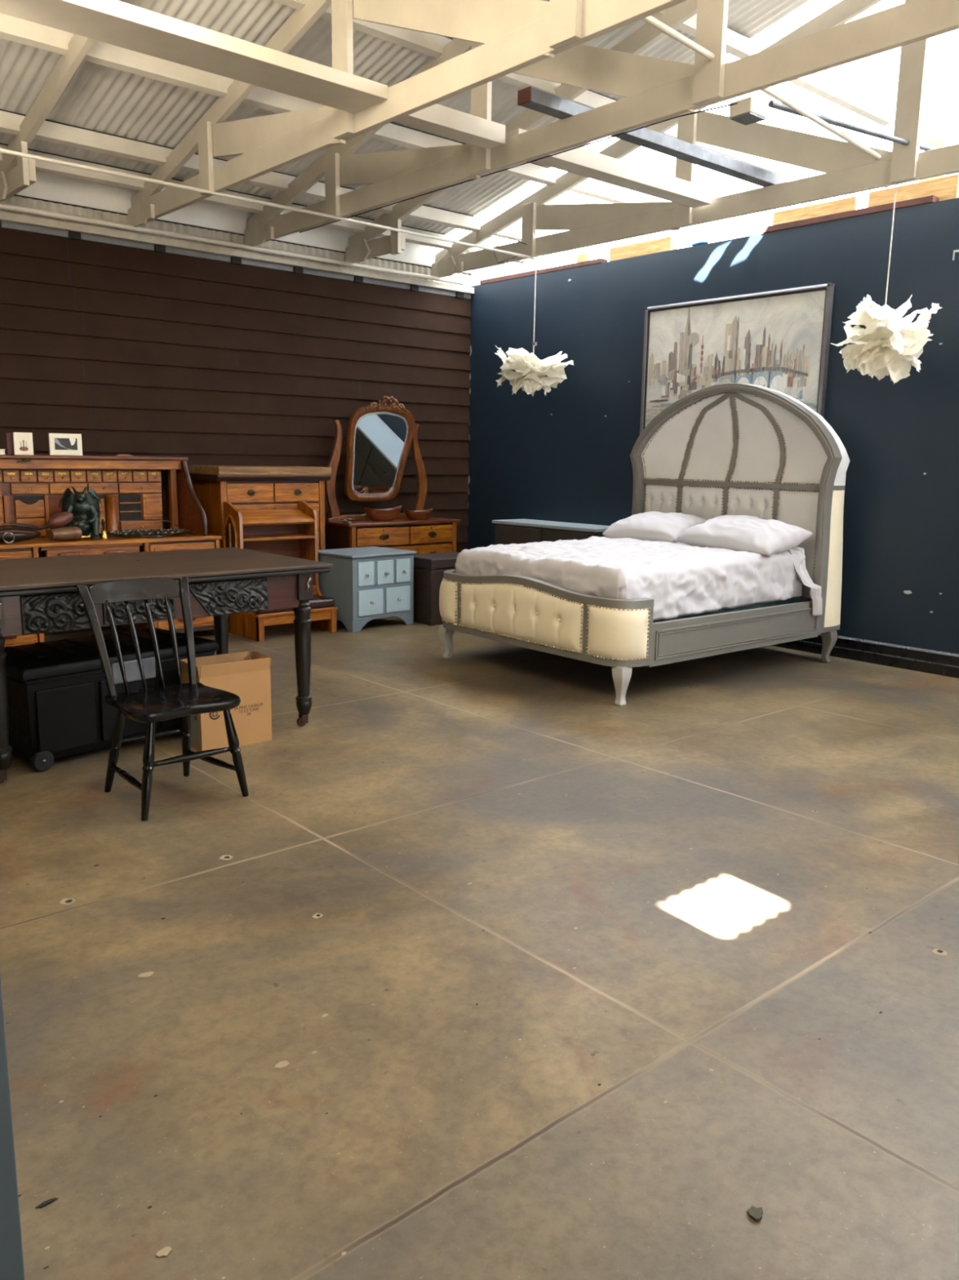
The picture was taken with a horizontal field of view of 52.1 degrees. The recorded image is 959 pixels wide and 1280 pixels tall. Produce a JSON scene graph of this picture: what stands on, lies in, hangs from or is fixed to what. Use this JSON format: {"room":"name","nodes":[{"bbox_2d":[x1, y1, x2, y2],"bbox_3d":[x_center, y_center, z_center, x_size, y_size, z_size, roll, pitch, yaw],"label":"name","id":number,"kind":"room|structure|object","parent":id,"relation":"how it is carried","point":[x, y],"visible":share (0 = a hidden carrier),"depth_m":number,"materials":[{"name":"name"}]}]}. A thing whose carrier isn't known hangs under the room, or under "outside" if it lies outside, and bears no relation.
{"room":"furniture showroom","nodes":[
{"label":"furniture showroom","id":0,"kind":"room"},
{"bbox_2d":[0,973,25,1279],"bbox_3d":[-2.057,-0.117,-0.090,3.805,3.200,0.060,-8,14,-40],"label":"wall","id":1,"kind":"structure","parent":0,"point":[11,1259],"depth_m":1.31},
{"bbox_2d":[0,195,471,635],"bbox_3d":[-4.148,-1.638,7.348,10.610,3.400,0.126,-8,14,-40],"label":"wall","id":2,"kind":"structure","parent":0,"point":[132,351],"depth_m":8.74,"materials":[{"name":"brown wood"}]},
{"bbox_2d":[0,219,463,298],"bbox_3d":[-2.172,-3.364,8.679,5.290,0.065,0.030,-8,14,-40],"label":"brackets","id":3,"kind":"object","parent":2,"relation":"attached to","point":[72,235],"depth_m":8.69,"materials":[{"name":"grey metal"}]},
{"bbox_2d":[13,194,471,275],"bbox_3d":[-4.127,-3.316,7.041,10.610,0.012,0.112,-8,14,-40],"label":"trim","id":4,"kind":"structure","parent":2,"relation":"attached to","point":[25,197],"depth_m":8.46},
{"bbox_2d":[1,221,471,298],"bbox_3d":[-4.130,-3.119,7.079,10.610,0.090,0.110,-8,14,-40],"label":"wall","id":5,"kind":"structure","parent":0,"point":[4,224],"depth_m":8.53,"materials":[{"name":"wood"}]},
{"bbox_2d":[0,210,474,293],"bbox_3d":[-4.075,-3.136,7.011,10.610,0.060,0.062,-8,14,-40],"label":"ceiling beam","id":6,"kind":"structure","parent":5,"relation":"attached to","point":[6,216],"depth_m":8.51,"materials":[{"name":"white wood"}]},
{"bbox_2d":[16,170,471,273],"bbox_3d":[-4.121,-3.512,7.001,10.610,0.388,0.120,-8,14,-40],"label":"board","id":7,"kind":"object","parent":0,"point":[51,187],"visible":0.24,"depth_m":8.40,"materials":[{"name":"wood"}]},
{"bbox_2d":[0,0,120,202],"bbox_3d":[0.753,-3.146,2.254,0.085,1.822,13.380,-8,14,-40],"label":"roof truss","id":8,"kind":"object","parent":7,"relation":"attached to","point":[17,173],"visible":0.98,"depth_m":6.56,"materials":[{"name":"beige wood"}]},
{"bbox_2d":[127,0,687,226],"bbox_3d":[1.545,-3.265,2.933,0.085,1.812,13.380,-8,14,-40],"label":"roof truss","id":9,"kind":"object","parent":7,"relation":"attached to","point":[514,35],"visible":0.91,"depth_m":5.42,"materials":[{"name":"beige wood"}]},
{"bbox_2d":[0,0,387,113],"bbox_3d":[-2.159,-2.790,4.146,4.118,0.070,0.325,-8,14,-40],"label":"ceiling beam","id":10,"kind":"structure","parent":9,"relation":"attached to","point":[117,23],"depth_m":4.76,"materials":[{"name":"beige wood"}]},
{"bbox_2d":[0,148,533,259],"bbox_3d":[-2.352,-3.070,6.493,7.526,0.041,0.039,-8,14,-40],"label":"conduit pipe","id":11,"kind":"object","parent":9,"relation":"attached to","point":[2,150],"visible":1,"depth_m":7.03,"materials":[{"name":"white metal"}]},
{"bbox_2d":[393,103,505,149],"bbox_3d":[-0.248,-3.105,5.855,0.958,0.110,0.150,-8,14,-40],"label":"tie beam","id":12,"kind":"structure","parent":9,"relation":"attached to","point":[437,119],"depth_m":5.89,"materials":[{"name":"beige wood"}]},
{"bbox_2d":[345,0,697,263],"bbox_3d":[3.137,-3.490,4.300,0.085,1.822,13.380,-8,14,-40],"label":"roof truss","id":13,"kind":"object","parent":7,"relation":"attached to","point":[363,246],"visible":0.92,"depth_m":7.62,"materials":[{"name":"beige wood"}]},
{"bbox_2d":[244,0,958,246],"bbox_3d":[2.337,-3.380,3.613,0.085,1.812,13.380,-8,14,-40],"label":"roof truss","id":14,"kind":"object","parent":7,"relation":"attached to","point":[654,90],"visible":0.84,"depth_m":5.58,"materials":[{"name":"beige wood"}]},
{"bbox_2d":[0,203,464,284],"bbox_3d":[-3.151,-3.295,7.676,7.900,0.048,0.040,-8,14,-40],"label":"pipe","id":15,"kind":"object","parent":14,"relation":"attached to","point":[2,206],"visible":1,"depth_m":8.40,"materials":[{"name":"white metal"}]},
{"bbox_2d":[0,142,525,263],"bbox_3d":[-3.672,-3.497,6.936,11.000,0.133,0.060,-8,14,-40],"label":"purlin","id":16,"kind":"structure","parent":14,"relation":"attached to","point":[41,166],"depth_m":8.15,"materials":[{"name":"white wood"}]},
{"bbox_2d":[0,109,549,241],"bbox_3d":[-3.388,-3.533,6.600,11.000,0.133,0.060,-8,14,-40],"label":"purlin","id":17,"kind":"structure","parent":14,"relation":"attached to","point":[52,131],"depth_m":7.40,"materials":[{"name":"white wood"}]},
{"bbox_2d":[0,13,663,203],"bbox_3d":[-2.345,-3.671,6.132,12.000,0.133,0.060,-8,14,-40],"label":"purlin","id":18,"kind":"structure","parent":14,"relation":"attached to","point":[12,28],"depth_m":6.58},
{"bbox_2d":[299,102,737,232],"bbox_3d":[-0.082,-3.062,6.571,0.058,0.015,4.261,-8,14,-40],"label":"cable","id":19,"kind":"object","parent":14,"relation":"attached to","point":[726,105],"visible":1,"depth_m":5.97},
{"bbox_2d":[728,96,767,125],"bbox_3d":[1.387,-2.728,5.062,0.150,0.080,0.130,-8,14,-40],"label":"junction box","id":20,"kind":"object","parent":19,"relation":"attached to","point":[749,110],"visible":1,"depth_m":5.02,"materials":[{"name":"grey metal"}]},
{"bbox_2d":[505,128,712,208],"bbox_3d":[0.951,-3.275,6.871,2.018,0.110,0.170,-8,14,-40],"label":"tie beam","id":21,"kind":"structure","parent":14,"relation":"attached to","point":[582,162],"depth_m":6.88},
{"bbox_2d":[517,86,787,186],"bbox_3d":[1.243,-3.223,6.404,2.632,0.075,0.100,-8,14,-40],"label":"steel beam","id":22,"kind":"structure","parent":14,"relation":"on","point":[531,98],"depth_m":6.34,"materials":[{"name":"grey metal"}]},
{"bbox_2d":[651,9,892,126],"bbox_3d":[-1.012,-3.838,4.551,12.000,0.133,0.060,-8,14,-40],"label":"purlin","id":23,"kind":"structure","parent":14,"relation":"attached to","point":[740,46],"depth_m":7.71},
{"bbox_2d":[431,0,958,277],"bbox_3d":[3.929,-3.610,4.978,0.085,1.812,13.380,-8,14,-40],"label":"roof truss","id":24,"kind":"object","parent":7,"relation":"attached to","point":[847,169],"visible":0.79,"depth_m":7.30,"materials":[{"name":"beige wood"}]},
{"bbox_2d":[493,237,527,262],"bbox_3d":[0.288,-3.630,9.123,0.043,0.207,0.505,-9,15,-44],"label":"loose wire","id":25,"kind":"object","parent":24,"relation":"attached to","point":[508,237],"visible":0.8,"depth_m":9.14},
{"bbox_2d":[494,256,573,395],"bbox_3d":[0.503,-2.881,9.053,0.705,1.238,0.700,-8,14,-40],"label":"pendant lamp","id":26,"kind":"object","parent":24,"relation":"hanging from","point":[531,372],"visible":1,"depth_m":8.99,"materials":[{"name":"white paper"}]},
{"bbox_2d":[641,15,881,159],"bbox_3d":[1.726,-3.050,5.548,0.038,0.047,3.369,11,14,42],"label":"conduit pipe","id":27,"kind":"object","parent":24,"relation":"on","point":[651,20],"visible":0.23,"depth_m":5.48,"materials":[{"name":"white metal"}]},
{"bbox_2d":[768,100,937,151],"bbox_3d":[2.416,-3.178,6.128,1.713,0.036,0.038,-6,12,-31],"label":"conduit pipe","id":28,"kind":"object","parent":24,"relation":"on","point":[772,104],"visible":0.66,"depth_m":6.05,"materials":[{"name":"grey metal"}]},
{"bbox_2d":[831,181,942,384],"bbox_3d":[2.719,-2.357,6.526,0.651,1.304,0.619,-8,14,-40],"label":"pendant lamp","id":29,"kind":"object","parent":24,"relation":"hanging from","point":[890,344],"visible":1,"depth_m":6.48,"materials":[{"name":"white paper"}]},
{"bbox_2d":[0,0,812,235],"bbox_3d":[0.139,-3.234,1.580,10.160,1.640,13.715,-8,14,-40],"label":"ceiling","id":30,"kind":"structure","parent":0,"point":[97,97],"depth_m":6.83,"materials":[{"name":"metal"}]},
{"bbox_2d":[271,0,786,176],"bbox_3d":[-1.672,-3.755,5.334,12.000,0.133,0.060,-8,14,-40],"label":"roof purlin","id":31,"kind":"structure","parent":30,"relation":"attached to","point":[432,45],"depth_m":6.93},
{"bbox_2d":[447,0,958,269],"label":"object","id":32,"kind":"structure","parent":30,"relation":"attached to","point":[876,77],"depth_m":8.63,"materials":[{"name":"white"}]},
{"bbox_2d":[0,616,958,1279],"bbox_3d":[1.539,0.898,3.765,14.200,0.101,13.685,-8,14,-40],"label":"floor","id":33,"kind":"structure","parent":0,"point":[482,1152],"depth_m":2.87,"materials":[{"name":"concrete"}]},
{"bbox_2d":[35,1197,57,1208],"bbox_3d":[-0.877,1.140,1.987,0.010,0.002,0.043,10,14,41],"label":"dark splinter","id":34,"kind":"object","parent":33,"relation":"on","point":[47,1202],"visible":1,"depth_m":1.99,"materials":[{"name":"black wood"}]},
{"bbox_2d":[0,453,222,647],"bbox_3d":[-3.116,-0.711,7.699,1.980,1.480,0.846,-8,14,-40],"label":"desk","id":35,"kind":"object","parent":33,"relation":"on","point":[134,492],"visible":0.56,"depth_m":7.77,"materials":[{"name":"brown wood"}]},
{"bbox_2d":[0,448,5,454],"bbox_3d":[-3.635,-1.395,7.269,0.191,0.042,0.140,-8,14,-40],"label":"book","id":36,"kind":"object","parent":35,"relation":"on","point":[2,451],"visible":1,"depth_m":7.27,"materials":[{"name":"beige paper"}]},
{"bbox_2d":[2,532,14,543],"bbox_3d":[-3.359,-0.729,6.998,0.083,0.083,0.011,-8,14,-40],"label":"metal ring","id":37,"kind":"object","parent":35,"relation":"on","point":[4,534],"visible":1,"depth_m":6.99,"materials":[{"name":"silver metal"}]},
{"bbox_2d":[5,432,14,454],"bbox_3d":[-3.511,-1.467,7.338,0.050,0.160,0.012,-8,14,-40],"label":"book","id":38,"kind":"object","parent":35,"relation":"on","point":[9,436],"visible":0.96,"depth_m":7.33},
{"bbox_2d":[0,522,40,542],"bbox_3d":[-3.461,-0.778,7.117,0.540,0.144,0.256,-8,14,-40],"label":"dark satchel","id":39,"kind":"object","parent":35,"relation":"on","point":[20,534],"visible":0.91,"depth_m":7.11,"materials":[{"name":"leather"}]},
{"bbox_2d":[13,431,33,454],"bbox_3d":[-3.426,-1.474,7.368,0.135,0.165,0.015,-8,14,-40],"label":"card","id":40,"kind":"object","parent":35,"relation":"on","point":[23,442],"visible":1,"depth_m":7.36,"materials":[{"name":"beige paper"}]},
{"bbox_2d":[19,440,28,450],"bbox_3d":[-3.423,-1.460,7.367,0.066,0.081,0.004,-8,14,-40],"label":"print","id":41,"kind":"object","parent":40,"relation":"attached to","point":[24,444],"depth_m":7.37},
{"bbox_2d":[46,526,82,540],"bbox_3d":[-3.106,-0.793,7.335,0.132,0.108,0.220,9,13,36],"label":"holster","id":42,"kind":"object","parent":35,"relation":"on","point":[68,533],"visible":1,"depth_m":7.29,"materials":[{"name":"brown leather"}]},
{"bbox_2d":[9,511,84,529],"bbox_3d":[-3.200,-0.882,7.257,0.531,0.126,0.111,-8,14,-40],"label":"pouch","id":43,"kind":"object","parent":42,"relation":"on","point":[61,519],"visible":1,"depth_m":7.26,"materials":[{"name":"brown leather"}]},
{"bbox_2d":[48,433,82,455],"bbox_3d":[-3.192,-1.508,7.569,0.244,0.165,0.019,-8,14,-40],"label":"framed photo","id":44,"kind":"object","parent":35,"relation":"on","point":[60,444],"visible":1,"depth_m":7.56,"materials":[{"name":"beige paper"}]},
{"bbox_2d":[54,438,77,449],"bbox_3d":[-3.187,-1.510,7.563,0.170,0.088,0.002,-8,14,-40],"label":"picture","id":45,"kind":"object","parent":44,"relation":"attached to","point":[60,443],"depth_m":7.56},
{"bbox_2d":[58,486,102,539],"bbox_3d":[-3.058,-0.978,7.533,0.315,0.397,0.296,-3,11,-22],"label":"statue","id":46,"kind":"object","parent":35,"relation":"on","point":[86,507],"visible":0.71,"depth_m":7.52,"materials":[{"name":"green metal"}]},
{"bbox_2d":[80,533,91,539],"bbox_3d":[-2.996,-0.783,7.458,0.085,0.043,0.044,-8,14,-40],"label":"brass fitting","id":47,"kind":"object","parent":35,"relation":"on","point":[89,536],"visible":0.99,"depth_m":7.46,"materials":[{"name":"gold metal"}]},
{"bbox_2d":[0,454,187,528],"bbox_3d":[-3.257,-1.143,7.776,1.840,0.628,0.420,-8,14,-40],"label":"hutch","id":48,"kind":"object","parent":35,"relation":"attached to","point":[134,492],"depth_m":7.83,"materials":[{"name":"red wood"}]},
{"bbox_2d":[99,519,108,538],"bbox_3d":[-2.912,-0.861,7.598,0.068,0.148,0.068,-8,14,-40],"label":"bell","id":49,"kind":"object","parent":35,"relation":"on","point":[104,535],"visible":1,"depth_m":7.59,"materials":[{"name":"gold metal"}]},
{"bbox_2d":[99,530,108,538],"bbox_3d":[-2.912,-0.820,7.606,0.068,0.064,0.068,-8,14,-40],"label":"cup","id":50,"kind":"object","parent":49,"relation":"attached to","point":[104,535],"depth_m":7.59,"materials":[{"name":"gold metal"}]},
{"bbox_2d":[119,502,141,503],"bbox_3d":[-2.850,-1.119,8.005,0.175,0.008,0.018,-8,14,-40],"label":"shelf","id":51,"kind":"object","parent":35,"relation":"attached to","point":[119,502],"depth_m":8.00,"materials":[{"name":"brown wood"}]},
{"bbox_2d":[120,511,141,512],"bbox_3d":[-2.851,-1.050,8.018,0.175,0.008,0.018,-8,14,-40],"label":"shelf","id":52,"kind":"object","parent":35,"relation":"attached to","point":[120,511],"depth_m":8.01,"materials":[{"name":"brown wood"}]},
{"bbox_2d":[106,528,189,537],"bbox_3d":[-2.658,-0.853,7.852,0.662,0.047,0.352,-6,13,-35],"label":"tray","id":53,"kind":"object","parent":35,"relation":"on","point":[138,533],"visible":0.99,"depth_m":7.79,"materials":[{"name":"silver metal"}]},
{"bbox_2d":[168,469,178,529],"bbox_3d":[-2.568,-1.164,8.227,0.050,0.525,0.050,-8,14,-40],"label":"panel","id":54,"kind":"object","parent":35,"relation":"attached to","point":[173,474],"depth_m":8.21,"materials":[{"name":"brown wood"}]},
{"bbox_2d":[157,520,196,534],"bbox_3d":[-2.488,-0.928,8.097,0.363,0.108,0.044,4,11,15],"label":"wire","id":55,"kind":"object","parent":35,"relation":"on","point":[157,521],"visible":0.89,"depth_m":8.11,"materials":[{"name":"silver metal"}]},
{"bbox_2d":[4,627,218,771],"bbox_3d":[-1.986,0.266,5.146,0.604,0.530,1.070,10,14,40],"label":"trunk","id":56,"kind":"object","parent":33,"relation":"on","point":[57,690],"visible":0.79,"depth_m":4.77,"materials":[{"name":"black plastic"}]},
{"bbox_2d":[75,576,248,821],"bbox_3d":[-1.392,0.225,4.333,0.513,0.933,0.606,-8,14,-40],"label":"wooden chair","id":57,"kind":"object","parent":33,"relation":"on","point":[151,705],"visible":1,"depth_m":4.34,"materials":[{"name":"black wood"}]},
{"bbox_2d":[155,1246,171,1257],"bbox_3d":[-0.601,1.166,1.868,0.029,0.002,0.022,-8,14,-40],"label":"flake","id":58,"kind":"object","parent":33,"relation":"on","point":[165,1251],"visible":1,"depth_m":1.87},
{"bbox_2d":[0,546,333,783],"bbox_3d":[-1.897,0.044,5.301,1.870,0.912,1.160,-8,14,-40],"label":"table","id":59,"kind":"object","parent":33,"relation":"on","point":[38,595],"visible":0.8,"depth_m":5.02,"materials":[{"name":"brown wood"}]},
{"bbox_2d":[179,650,271,751],"bbox_3d":[-1.321,0.316,5.148,0.412,0.452,0.242,-8,14,-39],"label":"cardboard box","id":60,"kind":"object","parent":33,"relation":"on","point":[237,674],"visible":0.83,"depth_m":5.08,"materials":[{"name":"brown cardboard"}]},
{"bbox_2d":[187,465,331,550],"bbox_3d":[-1.968,-0.862,8.857,1.115,1.388,0.615,-8,14,-40],"label":"wooden desk","id":61,"kind":"object","parent":33,"relation":"on","point":[246,487],"visible":0.31,"depth_m":8.50,"materials":[{"name":"brown wood"}]},
{"bbox_2d":[222,500,337,641],"bbox_3d":[-1.681,-0.607,8.300,0.770,1.100,0.572,-8,14,-40],"label":"kneeler","id":62,"kind":"object","parent":33,"relation":"on","point":[290,532],"visible":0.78,"depth_m":8.33,"materials":[{"name":"brown wood"}]},
{"bbox_2d":[239,508,314,525],"bbox_3d":[-1.764,-1.043,8.323,0.680,0.113,0.268,-8,14,-40],"label":"shelf","id":63,"kind":"object","parent":62,"relation":"attached to","point":[280,517],"depth_m":8.33,"materials":[{"name":"brown wood"}]},
{"bbox_2d":[243,533,315,541],"bbox_3d":[-1.768,-0.874,8.356,0.680,0.022,0.275,-8,14,-40],"label":"shelf","id":64,"kind":"object","parent":62,"relation":"attached to","point":[246,536],"depth_m":8.39,"materials":[{"name":"brown wood"}]},
{"bbox_2d":[318,546,417,632],"bbox_3d":[-1.026,-0.467,8.796,0.648,0.662,0.734,11,15,44],"label":"nightstand","id":65,"kind":"object","parent":33,"relation":"on","point":[365,584],"visible":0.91,"depth_m":8.55,"materials":[{"name":"blue paint"}]},
{"bbox_2d":[324,395,461,554],"bbox_3d":[-0.878,-1.345,9.697,1.358,2.063,0.649,-8,14,-40],"label":"dresser","id":66,"kind":"object","parent":33,"relation":"on","point":[380,437],"visible":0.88,"depth_m":9.57,"materials":[{"name":"brown wood"}]},
{"bbox_2d":[341,518,354,522],"bbox_3d":[-1.249,-1.131,9.276,0.140,0.037,0.127,-8,14,-40],"label":"metal ornament","id":67,"kind":"object","parent":66,"relation":"on","point":[342,519],"visible":1,"depth_m":9.25,"materials":[{"name":"grey metal"}]},
{"bbox_2d":[324,420,426,521],"bbox_3d":[-1.002,-1.664,9.671,1.207,0.951,0.060,-8,14,-40],"label":"stand","id":68,"kind":"object","parent":66,"relation":"on","point":[371,456],"depth_m":9.62,"materials":[{"name":"brown wood"}]},
{"bbox_2d":[344,395,414,501],"bbox_3d":[-0.981,-1.865,9.612,0.767,1.013,0.330,-8,14,-40],"label":"mirror","id":69,"kind":"object","parent":66,"relation":"attached to","point":[380,437],"depth_m":9.61,"materials":[{"name":"clear glass"}]},
{"bbox_2d":[364,506,401,521],"bbox_3d":[-0.928,-1.228,9.541,0.194,0.141,0.441,11,15,44],"label":"carved wooden bowl","id":70,"kind":"object","parent":66,"relation":"on","point":[387,514],"visible":1,"depth_m":9.46,"materials":[{"name":"red wood"}]},
{"bbox_2d":[403,508,433,519],"bbox_3d":[-0.604,-1.258,9.819,0.341,0.109,0.161,-7,13,-37],"label":"carved wooden bowl","id":71,"kind":"object","parent":66,"relation":"on","point":[422,514],"visible":1,"depth_m":9.75,"materials":[{"name":"red wood"}]},
{"bbox_2d":[413,551,459,626],"bbox_3d":[-0.343,-0.488,9.135,0.634,0.600,0.456,-8,14,-40],"label":"trunk","id":72,"kind":"object","parent":33,"relation":"on","point":[428,568],"visible":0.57,"depth_m":8.85,"materials":[{"name":"wood"}]},
{"bbox_2d":[492,519,609,545],"bbox_3d":[0.741,-0.701,9.619,0.477,0.876,1.410,-8,14,-40],"label":"dresser","id":73,"kind":"object","parent":33,"relation":"on","point":[508,531],"visible":0.25,"depth_m":9.48,"materials":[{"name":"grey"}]},
{"bbox_2d":[438,382,849,706],"bbox_3d":[1.202,-0.879,7.272,2.501,2.099,1.969,-8,14,-38],"label":"bed","id":74,"kind":"object","parent":33,"relation":"on","point":[762,452],"visible":0.67,"depth_m":7.23,"materials":[{"name":"beige fabric"}]},
{"bbox_2d":[653,595,803,622],"bbox_3d":[1.148,-0.262,7.350,2.025,0.173,1.600,-8,14,-38],"label":"box spring","id":75,"kind":"object","parent":74,"relation":"on","point":[796,599],"visible":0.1,"depth_m":6.92,"materials":[{"name":"black fabric"}]},
{"bbox_3d":[1.149,-0.491,7.306,2.040,0.288,1.590,-8,14,-38],"label":"mattress","id":76,"kind":"object","parent":75,"relation":"on","visible":0},
{"bbox_2d":[455,536,822,621],"bbox_3d":[1.155,-0.462,7.228,2.034,0.494,1.876,-8,14,-38],"label":"bedding","id":77,"kind":"object","parent":76,"relation":"on","point":[682,579],"visible":0.76,"depth_m":6.71,"materials":[{"name":"white fabric"}]},
{"bbox_2d":[602,511,706,542],"bbox_3d":[1.449,-0.910,8.036,0.485,0.275,0.770,-8,14,-40],"label":"pillow","id":78,"kind":"object","parent":76,"relation":"on","point":[653,526],"visible":0.68,"depth_m":7.88,"materials":[{"name":"white fabric"}]},
{"bbox_2d":[676,515,813,556],"bbox_3d":[1.973,-0.778,7.340,0.504,0.290,0.875,-7,13,-35],"label":"pillow","id":79,"kind":"object","parent":76,"relation":"on","point":[752,534],"visible":0.8,"depth_m":7.13,"materials":[{"name":"white fabric"}]},
{"bbox_2d":[746,1204,763,1222],"bbox_3d":[0.561,1.160,1.988,0.037,0.006,0.031,-8,14,-40],"label":"chip","id":80,"kind":"object","parent":33,"relation":"on","point":[756,1214],"visible":1,"depth_m":1.98,"materials":[{"name":"grey stone"}]},
{"bbox_2d":[919,131,951,182],"bbox_3d":[3.547,-2.060,8.342,0.090,4.111,0.459,-8,14,-40],"label":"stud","id":81,"kind":"object","parent":33,"relation":"on","point":[938,140],"visible":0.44,"depth_m":7.83,"materials":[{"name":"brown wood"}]},
{"bbox_2d":[466,197,958,653],"bbox_3d":[4.266,-1.177,5.889,0.104,3.285,13.265,-8,14,-40],"label":"wall","id":82,"kind":"structure","parent":0,"point":[573,464],"depth_m":7.62,"materials":[{"name":"blue paint"}]},
{"bbox_2d":[480,257,608,284],"bbox_3d":[0.601,-3.643,9.737,0.095,0.040,1.700,-8,14,-40],"label":"strip","id":83,"kind":"object","parent":82,"relation":"on","point":[601,260],"visible":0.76,"depth_m":9.62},
{"bbox_2d":[577,253,590,262],"bbox_3d":[0.988,-3.615,9.302,0.080,0.074,0.100,-8,14,-40],"label":"timber offcut","id":84,"kind":"object","parent":83,"relation":"on","point":[581,257],"visible":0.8,"depth_m":9.27,"materials":[{"name":"brown wood"}]},
{"bbox_2d":[609,235,676,261],"bbox_3d":[1.458,-3.495,8.797,0.090,0.120,0.700,-8,14,-40],"label":"timber offcut","id":85,"kind":"object","parent":82,"relation":"on","point":[668,243],"visible":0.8,"depth_m":8.73,"materials":[{"name":"brown wood"}]},
{"bbox_2d":[691,240,708,245],"bbox_3d":[1.865,-3.355,8.308,0.060,0.036,0.171,-8,14,-40],"label":"scrap","id":86,"kind":"object","parent":82,"relation":"on","point":[700,242],"visible":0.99,"depth_m":8.28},
{"bbox_2d":[640,282,835,434],"bbox_3d":[2.060,-2.055,8.179,0.060,1.551,1.786,-8,14,-40],"label":"framed painting","id":87,"kind":"object","parent":82,"relation":"attached to","point":[775,340],"visible":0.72,"depth_m":8.01,"materials":[{"name":"grey paint"}]},
{"bbox_2d":[773,195,857,225],"bbox_3d":[2.574,-3.272,7.574,0.018,0.164,0.700,-8,14,-40],"label":"timber offcut","id":88,"kind":"object","parent":82,"relation":"on","point":[847,204],"visible":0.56,"depth_m":7.54,"materials":[{"name":"brown wood"}]},
{"bbox_2d":[762,195,938,233],"bbox_3d":[2.728,-3.163,7.327,0.090,0.045,1.360,-8,14,-40],"label":"strip","id":89,"kind":"object","parent":82,"relation":"on","point":[928,199],"visible":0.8,"depth_m":7.24,"materials":[{"name":"brown wood"}]},
{"bbox_2d":[770,633,958,678],"bbox_3d":[4.168,0.356,6.163,0.030,0.169,13.145,-8,14,-40],"label":"baseboard","id":90,"kind":"structure","parent":82,"relation":"attached to","point":[906,657],"depth_m":7.39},
{"bbox_2d":[867,174,958,207],"bbox_3d":[3.083,-3.163,7.000,0.018,0.174,0.650,-8,14,-40],"label":"timber offcut","id":91,"kind":"object","parent":82,"relation":"on","point":[946,188],"visible":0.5,"depth_m":6.94,"materials":[{"name":"brown wood"}]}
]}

